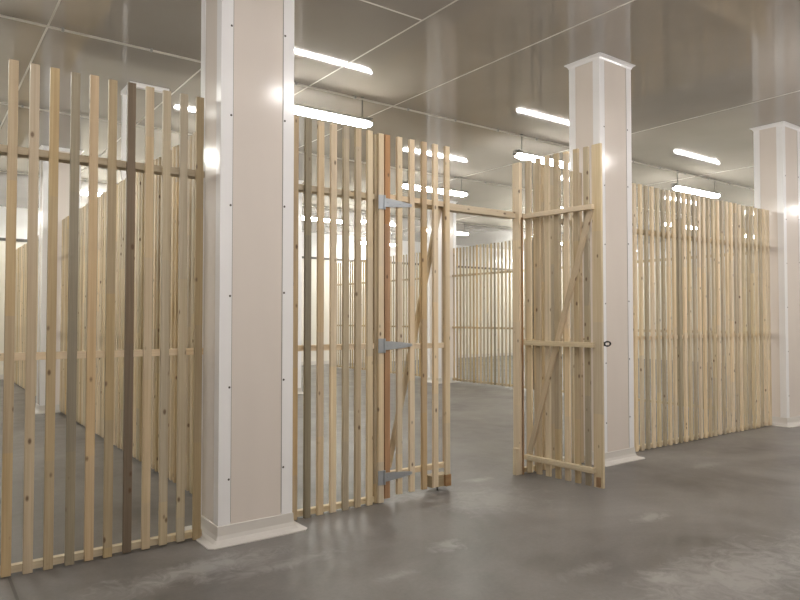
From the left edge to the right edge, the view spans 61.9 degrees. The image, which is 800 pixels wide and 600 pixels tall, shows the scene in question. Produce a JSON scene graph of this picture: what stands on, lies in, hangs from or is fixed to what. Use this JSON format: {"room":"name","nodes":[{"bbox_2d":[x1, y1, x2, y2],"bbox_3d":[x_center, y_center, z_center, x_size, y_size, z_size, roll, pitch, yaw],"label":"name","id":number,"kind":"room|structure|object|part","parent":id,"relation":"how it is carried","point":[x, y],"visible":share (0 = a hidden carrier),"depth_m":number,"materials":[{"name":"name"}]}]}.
{"room":"basement storage area","nodes":[
{"label":"basement storage area","id":0,"kind":"room"},
{"bbox_2d":[0,206,523,374],"bbox_3d":[-4.301,-0.070,20.594,26.600,4.270,0.150,1,-2,-36],"label":"wall","id":1,"kind":"structure","parent":0,"point":[22,213],"depth_m":22.78,"materials":[{"name":"white paint"}]},
{"bbox_2d":[0,238,511,270],"bbox_3d":[-4.245,-1.391,20.553,26.600,0.070,0.040,1,-2,-36],"label":"trim","id":2,"kind":"structure","parent":1,"relation":"attached to","point":[1,239],"depth_m":22.14,"materials":[{"name":"grey"}]},
{"bbox_2d":[0,352,524,379],"bbox_3d":[-4.248,2.003,20.465,26.600,0.120,0.030,1,-2,-36],"label":"baseboard","id":3,"kind":"structure","parent":1,"relation":"attached to","point":[326,361],"depth_m":23.62,"materials":[{"name":"grey plastic"}]},
{"bbox_2d":[0,354,799,599],"bbox_3d":[1.853,1.938,12.140,26.600,0.200,20.670,1,-2,-36],"label":"floor","id":4,"kind":"structure","parent":0,"point":[715,517],"depth_m":4.79,"materials":[{"name":"concrete"}]},
{"bbox_2d":[14,235,38,395],"bbox_3d":[-7.678,0.320,13.817,0.075,3.094,6.667,1,-2,-36],"label":"slatted fence","id":5,"kind":"object","parent":4,"relation":"on","point":[21,252],"visible":0.24,"depth_m":14.59,"materials":[{"name":"brown wood"}]},
{"bbox_2d":[35,145,83,413],"bbox_3d":[-5.610,-0.329,10.965,0.730,4.270,0.580,1,-2,-36],"label":"column","id":6,"kind":"structure","parent":4,"relation":"on","point":[64,168],"depth_m":10.76,"materials":[{"name":"beige"}]},
{"bbox_3d":[-5.891,-0.345,10.955,0.085,4.200,0.085,1,-2,-36],"label":"corner trim","id":7,"kind":"part","parent":6,"relation":"part of","materials":[{"name":"white metal"}]},
{"bbox_3d":[-5.704,-0.351,10.701,0.085,4.200,0.085,1,-2,-36],"label":"corner trim","id":8,"kind":"part","parent":6,"relation":"part of","materials":[{"name":"white metal"}]},
{"bbox_3d":[-5.610,-0.329,10.965,0.542,4.270,0.392,1,-2,-36],"label":"panel","id":9,"kind":"part","parent":6,"relation":"part of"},
{"bbox_3d":[-5.329,-0.344,10.976,0.085,4.200,0.085,1,-2,-36],"label":"corner trim","id":10,"kind":"part","parent":6,"relation":"part of","materials":[{"name":"white metal"}]},
{"bbox_2d":[0,59,204,577],"bbox_3d":[-1.977,0.101,4.214,1.475,3.041,0.127,1,-2,-36],"label":"slatted fence","id":11,"kind":"object","parent":4,"relation":"on","point":[11,150],"visible":1,"depth_m":4.20,"materials":[{"name":"brown wood"}]},
{"bbox_3d":[-1.969,0.343,4.196,1.475,0.045,0.045,1,-2,-36],"label":"rail","id":12,"kind":"part","parent":11,"relation":"part of","materials":[{"name":"brown wood"}]},
{"bbox_3d":[-1.985,-0.885,4.252,1.475,0.045,0.100,1,-2,-36],"label":"rail","id":13,"kind":"part","parent":11,"relation":"part of","materials":[{"name":"brown wood"}]},
{"bbox_3d":[-1.969,1.587,4.163,1.475,0.044,0.045,1,-2,-36],"label":"rail","id":14,"kind":"part","parent":11,"relation":"part of","materials":[{"name":"brown wood"}]},
{"bbox_2d":[59,132,194,493],"bbox_3d":[-3.338,0.160,7.898,0.075,3.094,7.204,1,-2,-36],"label":"slatted fence","id":15,"kind":"object","parent":4,"relation":"on","point":[139,177],"visible":0.43,"depth_m":7.09,"materials":[{"name":"brown wood"}]},
{"bbox_2d":[185,0,306,549],"bbox_3d":[-1.111,-0.495,4.830,0.730,4.270,0.580,1,-2,-36],"label":"column","id":16,"kind":"structure","parent":4,"relation":"on","point":[247,46],"depth_m":4.65,"materials":[{"name":"beige"}]},
{"bbox_3d":[-1.392,-0.510,4.820,0.085,4.200,0.085,1,-2,-36],"label":"corner trim","id":17,"kind":"part","parent":16,"relation":"part of","materials":[{"name":"white metal"}]},
{"bbox_3d":[-1.206,-0.517,4.566,0.085,4.200,0.085,1,-2,-36],"label":"corner trim","id":18,"kind":"part","parent":16,"relation":"part of","materials":[{"name":"white metal"}]},
{"bbox_3d":[-1.111,-0.495,4.830,0.542,4.270,0.392,1,-2,-36],"label":"panel","id":19,"kind":"part","parent":16,"relation":"part of","materials":[{"name":"white metal"}]},
{"bbox_3d":[-0.831,-0.510,4.840,0.085,4.200,0.085,1,-2,-36],"label":"corner trim","id":20,"kind":"part","parent":16,"relation":"part of","materials":[{"name":"white metal"}]},
{"bbox_2d":[298,180,303,393],"bbox_3d":[-2.311,-0.264,13.382,0.730,4.270,0.580,1,-2,-36],"label":"column","id":21,"kind":"structure","parent":4,"relation":"on","point":[300,181],"depth_m":13.36,"materials":[{"name":"beige"}]},
{"bbox_3d":[-2.030,-0.279,13.393,0.085,4.200,0.085,1,-2,-36],"label":"corner trim","id":22,"kind":"part","parent":21,"relation":"part of","materials":[{"name":"white metal"}]},
{"bbox_2d":[292,115,373,519],"bbox_3d":[-0.567,0.130,5.247,0.834,3.040,0.127,1,-2,-36],"label":"slatted fence","id":23,"kind":"object","parent":4,"relation":"on","point":[306,188],"visible":0.84,"depth_m":5.18,"materials":[{"name":"brown wood"}]},
{"bbox_3d":[-0.559,1.615,5.195,0.834,0.044,0.045,1,-2,-36],"label":"rail","id":24,"kind":"part","parent":23,"relation":"part of","materials":[{"name":"brown wood"}]},
{"bbox_3d":[-0.559,0.371,5.229,0.834,0.045,0.045,1,-2,-36],"label":"rail","id":25,"kind":"part","parent":23,"relation":"part of","materials":[{"name":"brown wood"}]},
{"bbox_3d":[-0.575,-0.857,5.284,0.834,0.045,0.100,1,-2,-36],"label":"rail","id":26,"kind":"part","parent":23,"relation":"part of","materials":[{"name":"brown wood"}]},
{"bbox_2d":[336,253,427,376],"bbox_3d":[-0.466,0.394,18.037,0.072,3.114,4.947,1,-2,-36],"label":"slatted fence","id":27,"kind":"object","parent":4,"relation":"on","point":[416,278],"visible":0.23,"depth_m":17.63,"materials":[{"name":"brown wood"}]},
{"bbox_2d":[427,199,459,383],"bbox_3d":[0.992,-0.199,15.802,0.730,4.270,0.580,1,-2,-36],"label":"column","id":28,"kind":"structure","parent":4,"relation":"on","point":[429,212],"depth_m":15.70,"materials":[{"name":"beige"}]},
{"bbox_3d":[0.711,-0.214,15.792,0.085,4.200,0.085,1,-2,-36],"label":"corner trim","id":29,"kind":"part","parent":28,"relation":"part of","materials":[{"name":"white metal"}]},
{"bbox_3d":[0.897,-0.221,15.538,0.085,4.200,0.085,1,-2,-36],"label":"corner trim","id":30,"kind":"part","parent":28,"relation":"part of","materials":[{"name":"white metal"}]},
{"bbox_3d":[0.992,-0.199,15.802,0.542,4.270,0.392,1,-2,-36],"label":"panel","id":31,"kind":"part","parent":28,"relation":"part of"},
{"bbox_3d":[1.272,-0.213,15.813,0.085,4.200,0.085,1,-2,-36],"label":"corner trim","id":32,"kind":"part","parent":28,"relation":"part of","materials":[{"name":"white metal"}]},
{"bbox_2d":[373,133,523,503],"bbox_3d":[0.458,0.155,6.026,1.736,3.035,0.172,1,-2,-36],"label":"frame","id":33,"kind":"object","parent":4,"relation":"on","point":[515,214],"visible":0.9,"depth_m":5.52,"materials":[{"name":"brown wood"}]},
{"bbox_3d":[-0.203,0.144,5.528,0.080,3.030,0.094,1,-2,-36],"label":"post","id":34,"kind":"part","parent":33,"relation":"part of","materials":[{"name":"brown wood"}]},
{"bbox_2d":[378,134,450,498],"bbox_3d":[0.106,0.144,5.728,0.786,3.033,0.144,1,-2,-36],"label":"gate leaf","id":35,"kind":"object","parent":33,"relation":"attached to","point":[436,479],"visible":1,"depth_m":5.70,"materials":[{"name":"brown wood"}]},
{"bbox_3d":[-0.146,1.449,5.430,0.068,0.116,0.018,1,-2,-36],"label":"hinge plate","id":36,"kind":"part","parent":35,"relation":"part of","materials":[{"name":"silver metal"}]},
{"bbox_3d":[-0.146,0.374,5.459,0.068,0.116,0.018,1,-2,-36],"label":"hinge plate","id":37,"kind":"part","parent":35,"relation":"part of","materials":[{"name":"silver metal"}]},
{"bbox_3d":[-0.146,-0.807,5.491,0.068,0.116,0.018,1,-2,-36],"label":"hinge plate","id":38,"kind":"part","parent":35,"relation":"part of","materials":[{"name":"silver metal"}]},
{"bbox_3d":[0.138,1.448,5.711,0.705,0.043,0.045,1,-2,-36],"label":"rail","id":39,"kind":"part","parent":35,"relation":"part of","materials":[{"name":"brown wood"}]},
{"bbox_3d":[0.138,-0.857,5.773,0.705,0.045,0.045,1,-2,-36],"label":"rail","id":40,"kind":"part","parent":35,"relation":"part of","materials":[{"name":"brown wood"}]},
{"bbox_3d":[0.138,0.397,5.739,0.705,0.045,0.045,1,-2,-36],"label":"rail","id":41,"kind":"part","parent":35,"relation":"part of","materials":[{"name":"brown wood"}]},
{"bbox_3d":[1.149,0.171,6.515,0.042,3.030,0.090,1,-2,-36],"label":"post","id":42,"kind":"part","parent":33,"relation":"part of","materials":[{"name":"brown wood"}]},
{"bbox_2d":[523,143,610,488],"bbox_3d":[1.530,0.137,6.153,0.194,3.008,0.838,1,-2,-40],"label":"gate leaf","id":43,"kind":"object","parent":33,"relation":"attached to","point":[580,244],"visible":1,"depth_m":6.07,"materials":[{"name":"brown wood"}]},
{"bbox_3d":[1.449,-0.814,6.159,0.045,0.044,0.766,1,-2,-40],"label":"rail","id":44,"kind":"part","parent":43,"relation":"part of","materials":[{"name":"brown wood"}]},
{"bbox_3d":[1.449,0.403,6.126,0.045,0.045,0.766,1,-2,-40],"label":"rail","id":45,"kind":"part","parent":43,"relation":"part of","materials":[{"name":"brown wood"}]},
{"bbox_3d":[1.449,1.494,6.096,0.045,0.045,0.766,1,-2,-40],"label":"rail","id":46,"kind":"part","parent":43,"relation":"part of","materials":[{"name":"brown wood"}]},
{"bbox_2d":[522,162,584,472],"bbox_3d":[1.567,0.169,6.811,0.940,3.038,0.127,1,-2,-36],"label":"slatted fence","id":47,"kind":"object","parent":4,"relation":"on","point":[542,166],"visible":0.41,"depth_m":6.72,"materials":[{"name":"brown wood"}]},
{"bbox_3d":[1.576,1.657,6.760,0.940,0.044,0.045,1,-2,-36],"label":"rail","id":48,"kind":"part","parent":47,"relation":"part of","materials":[{"name":"brown wood"}]},
{"bbox_2d":[563,52,644,466],"bbox_3d":[2.188,-0.430,7.247,0.730,4.270,0.580,1,-2,-36],"label":"column","id":49,"kind":"structure","parent":4,"relation":"on","point":[599,83],"depth_m":7.09,"materials":[{"name":"beige"}]},
{"bbox_3d":[1.907,-0.445,7.237,0.085,4.200,0.085,1,-2,-36],"label":"corner trim","id":50,"kind":"part","parent":49,"relation":"part of","materials":[{"name":"white metal"}]},
{"bbox_3d":[2.093,-0.452,6.983,0.085,4.200,0.085,1,-2,-36],"label":"corner trim","id":51,"kind":"part","parent":49,"relation":"part of","materials":[{"name":"white metal"}]},
{"bbox_3d":[2.188,-0.430,7.247,0.542,4.270,0.392,1,-2,-36],"label":"panel","id":52,"kind":"part","parent":49,"relation":"part of","materials":[{"name":"white metal"}]},
{"bbox_3d":[2.468,-0.444,7.257,0.085,4.200,0.085,1,-2,-36],"label":"corner trim","id":53,"kind":"part","parent":49,"relation":"part of","materials":[{"name":"white metal"}]},
{"bbox_2d":[452,211,756,414],"bbox_3d":[3.348,0.253,12.799,0.114,3.113,7.204,1,-2,-36],"label":"slatted fence","id":54,"kind":"object","parent":4,"relation":"on","point":[510,271],"visible":0.32,"depth_m":14.64,"materials":[{"name":"brown wood"}]},
{"bbox_3d":[3.376,-0.644,12.843,0.045,0.045,7.204,1,-2,-36],"label":"rail","id":55,"kind":"part","parent":54,"relation":"part of","materials":[{"name":"brown wood"}]},
{"bbox_3d":[3.376,0.566,12.811,0.045,0.045,7.204,1,-2,-36],"label":"rail","id":56,"kind":"part","parent":54,"relation":"part of","materials":[{"name":"brown wood"}]},
{"bbox_3d":[3.376,1.775,12.778,0.045,0.045,7.204,1,-2,-36],"label":"rail","id":57,"kind":"part","parent":54,"relation":"part of","materials":[{"name":"brown wood"}]},
{"bbox_2d":[632,183,771,451],"bbox_3d":[3.822,0.215,8.463,3.539,3.043,0.127,1,-2,-36],"label":"slatted fence","id":58,"kind":"object","parent":4,"relation":"on","point":[754,249],"visible":0.94,"depth_m":8.35,"materials":[{"name":"brown wood"}]},
{"bbox_3d":[3.830,0.458,8.445,3.539,0.045,0.045,1,-2,-36],"label":"rail","id":59,"kind":"part","parent":58,"relation":"part of","materials":[{"name":"brown wood"}]},
{"bbox_3d":[3.814,-0.770,8.501,3.539,0.045,0.100,1,-2,-36],"label":"rail","id":60,"kind":"part","parent":58,"relation":"part of","materials":[{"name":"brown wood"}]},
{"bbox_3d":[3.830,1.702,8.412,3.539,0.044,0.045,1,-2,-36],"label":"rail","id":61,"kind":"part","parent":58,"relation":"part of","materials":[{"name":"brown wood"}]},
{"bbox_2d":[750,121,799,427],"bbox_3d":[5.490,-0.364,9.667,0.730,4.270,0.580,1,-2,-36],"label":"column","id":62,"kind":"structure","parent":4,"relation":"on","point":[776,145],"depth_m":9.46,"materials":[{"name":"beige"}]},
{"bbox_3d":[5.210,-0.380,9.657,0.085,4.200,0.085,1,-2,-36],"label":"corner trim","id":63,"kind":"part","parent":62,"relation":"part of","materials":[{"name":"white metal"}]},
{"bbox_3d":[5.396,-0.387,9.403,0.085,4.200,0.085,1,-2,-36],"label":"corner trim","id":64,"kind":"part","parent":62,"relation":"part of","materials":[{"name":"white metal"}]},
{"bbox_3d":[5.771,-0.379,9.677,0.085,4.200,0.085,1,-2,-36],"label":"corner trim","id":65,"kind":"part","parent":62,"relation":"part of","materials":[{"name":"white metal"}]},
{"bbox_2d":[0,0,799,251],"bbox_3d":[1.853,-2.505,12.260,26.600,0.150,20.670,1,-2,-36],"label":"ceiling","id":66,"kind":"structure","parent":0,"point":[691,58],"depth_m":7.50,"materials":[{"name":"white paint"}]},
{"bbox_2d":[0,0,60,128],"bbox_3d":[-4.357,-2.551,7.708,0.018,0.003,20.670,1,-2,-36],"label":"trim","id":67,"kind":"structure","parent":66,"relation":"attached to","point":[59,1],"depth_m":6.84,"materials":[{"name":"white metal"}]},
{"bbox_2d":[38,69,200,208],"bbox_3d":[-3.107,-2.527,8.624,0.018,0.003,20.670,1,-2,-36],"label":"trim","id":68,"kind":"structure","parent":66,"relation":"attached to","point":[199,69],"depth_m":8.23,"materials":[{"name":"white metal"}]},
{"bbox_2d":[121,81,168,179],"bbox_3d":[-3.089,-1.998,8.065,0.455,1.090,0.430,1,-2,-36],"label":"column","id":69,"kind":"structure","parent":66,"relation":"attached to","point":[138,85],"depth_m":8.07,"materials":[{"name":"white paint"}]},
{"bbox_3d":[-3.354,-1.972,8.100,0.050,1.039,0.050,1,-2,-36],"label":"post","id":70,"kind":"part","parent":69,"relation":"part of","materials":[{"name":"white metal"}]},
{"bbox_2d":[0,171,561,234],"bbox_3d":[-3.149,-2.318,15.614,21.500,0.032,0.036,1,-2,-36],"label":"cable conduit","id":71,"kind":"object","parent":66,"relation":"attached to","point":[0,171],"visible":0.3,"depth_m":17.02,"materials":[{"name":"grey plastic"}]},
{"bbox_2d":[302,208,341,222],"bbox_3d":[-2.044,-2.130,16.419,1.628,0.375,0.134,1,-2,-36],"label":"ceiling light","id":72,"kind":"object","parent":66,"relation":"hanging from","point":[314,218],"visible":0.21,"depth_m":16.50,"materials":[{"name":"white plastic"}]},
{"bbox_2d":[302,216,341,222],"bbox_3d":[-2.044,-1.976,16.415,1.580,0.066,0.134,1,-2,-36],"label":"diffuser","id":73,"kind":"object","parent":72,"relation":"attached to","point":[314,218],"depth_m":16.50,"materials":[{"name":"white plastic"}]},
{"bbox_2d":[294,97,373,127],"bbox_3d":[-1.003,-2.359,7.948,1.628,0.375,0.134,1,-2,-36],"label":"ceiling light","id":74,"kind":"object","parent":66,"relation":"hanging from","point":[303,110],"visible":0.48,"depth_m":8.03,"materials":[{"name":"white plastic"}]},
{"bbox_2d":[294,106,371,127],"bbox_3d":[-1.003,-2.205,7.944,1.580,0.066,0.134,1,-2,-36],"label":"diffuser","id":75,"kind":"object","parent":74,"relation":"attached to","point":[307,111],"depth_m":8.02,"materials":[{"name":"white plastic"}]},
{"bbox_2d":[0,102,691,216],"bbox_3d":[-0.430,-2.418,11.905,21.500,0.032,0.036,1,-2,-36],"label":"cable conduit","id":76,"kind":"object","parent":66,"relation":"attached to","point":[21,106],"visible":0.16,"depth_m":11.01,"materials":[{"name":"grey plastic"}]},
{"bbox_2d":[294,0,457,94],"bbox_3d":[-2.115,-2.507,9.351,0.018,0.003,20.670,1,-2,-36],"label":"trim","id":77,"kind":"structure","parent":66,"relation":"attached to","point":[455,0],"depth_m":6.68,"materials":[{"name":"white metal"}]},
{"bbox_2d":[0,14,753,189],"bbox_3d":[1.255,-2.480,9.607,21.500,0.032,0.036,1,-2,-36],"label":"cable conduit","id":78,"kind":"object","parent":66,"relation":"attached to","point":[62,29],"visible":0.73,"depth_m":8.09,"materials":[{"name":"grey plastic"}]},
{"bbox_2d":[361,240,395,245],"bbox_3d":[-0.801,-1.985,21.792,1.628,0.375,0.134,1,-2,-36],"label":"ceiling light","id":79,"kind":"object","parent":66,"relation":"hanging from","point":[362,241],"visible":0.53,"depth_m":22.06,"materials":[{"name":"white plastic"}]},
{"bbox_2d":[360,0,420,20],"bbox_3d":[-0.916,-2.615,5.365,2.780,0.003,0.018,1,-2,-36],"label":"trim","id":80,"kind":"structure","parent":66,"relation":"attached to","point":[360,0],"depth_m":5.96,"materials":[{"name":"white metal"}]},
{"bbox_2d":[402,168,407,188],"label":"ceiling light","id":81,"kind":"object","parent":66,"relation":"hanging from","point":[404,183],"depth_m":12.24,"materials":[{"name":"white plastic"}]},
{"bbox_2d":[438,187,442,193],"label":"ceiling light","id":82,"kind":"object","parent":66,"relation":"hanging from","point":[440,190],"depth_m":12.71,"materials":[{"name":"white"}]},
{"bbox_2d":[402,184,466,196],"bbox_3d":[0.675,-2.076,12.706,1.580,0.066,0.134,1,-2,-36],"label":"diffuser","id":83,"kind":"object","parent":82,"relation":"attached to","point":[453,192],"depth_m":12.73,"materials":[{"name":"white plastic"}]},
{"bbox_2d":[450,177,467,196],"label":"ceiling light","id":84,"kind":"object","parent":66,"relation":"hanging from","point":[453,192],"depth_m":13.00,"materials":[{"name":"white plastic"}]},
{"bbox_2d":[456,222,468,235],"bbox_3d":[1.327,-2.064,18.889,1.628,0.375,0.134,1,-2,-36],"label":"ceiling light","id":85,"kind":"object","parent":66,"relation":"hanging from","point":[464,232],"visible":0.45,"depth_m":19.18,"materials":[{"name":"white plastic"}]},
{"bbox_2d":[456,232,467,235],"bbox_3d":[1.327,-1.909,18.885,1.580,0.066,0.134,1,-2,-36],"label":"diffuser","id":86,"kind":"object","parent":85,"relation":"attached to","point":[457,233],"depth_m":19.15,"materials":[{"name":"white plastic"}]},
{"bbox_2d":[299,0,634,147],"bbox_3d":[-1.115,-2.487,10.084,0.018,0.003,20.670,1,-2,-36],"label":"trim","id":87,"kind":"structure","parent":66,"relation":"attached to","point":[632,0],"depth_m":7.00,"materials":[{"name":"white metal"}]},
{"bbox_2d":[513,134,562,167],"bbox_3d":[2.360,-2.292,10.412,1.628,0.375,0.134,1,-2,-36],"label":"ceiling light","id":88,"kind":"object","parent":66,"relation":"hanging from","point":[519,154],"visible":0.48,"depth_m":10.04,"materials":[{"name":"white plastic"}]},
{"bbox_2d":[515,153,562,167],"bbox_3d":[2.360,-2.138,10.408,1.580,0.066,0.134,1,-2,-36],"label":"diffuser","id":89,"kind":"object","parent":88,"relation":"attached to","point":[523,156],"depth_m":10.07,"materials":[{"name":"white plastic"}]},
{"bbox_2d":[362,166,751,236],"bbox_3d":[4.757,-2.371,14.386,0.018,0.003,20.670,1,-2,-36],"label":"trim","id":90,"kind":"structure","parent":66,"relation":"attached to","point":[750,166],"depth_m":13.34,"materials":[{"name":"white"}]},
{"bbox_2d":[315,90,799,214],"bbox_3d":[1.821,-2.429,12.235,0.018,0.003,20.670,1,-2,-36],"label":"trim","id":91,"kind":"structure","parent":66,"relation":"attached to","point":[799,90],"depth_m":9.41,"materials":[{"name":"white metal"}]},
{"bbox_2d":[672,170,720,197],"bbox_3d":[5.731,-2.226,12.883,1.628,0.375,0.134,1,-2,-36],"label":"ceiling light","id":92,"kind":"object","parent":66,"relation":"hanging from","point":[676,186],"visible":1,"depth_m":12.75,"materials":[{"name":"white plastic"}]},
{"bbox_2d":[672,186,719,197],"bbox_3d":[5.731,-2.071,12.878,1.580,0.066,0.134,1,-2,-36],"label":"diffuser","id":93,"kind":"object","parent":92,"relation":"attached to","point":[686,189],"depth_m":12.79,"materials":[{"name":"white plastic"}]},
{"bbox_2d":[561,236,755,363],"bbox_3d":[12.641,-0.083,20.105,0.150,4.270,20.970,1,-2,-36],"label":"wall","id":94,"kind":"structure","parent":0,"point":[724,236],"depth_m":24.14,"materials":[{"name":"white paint"}]}
]}

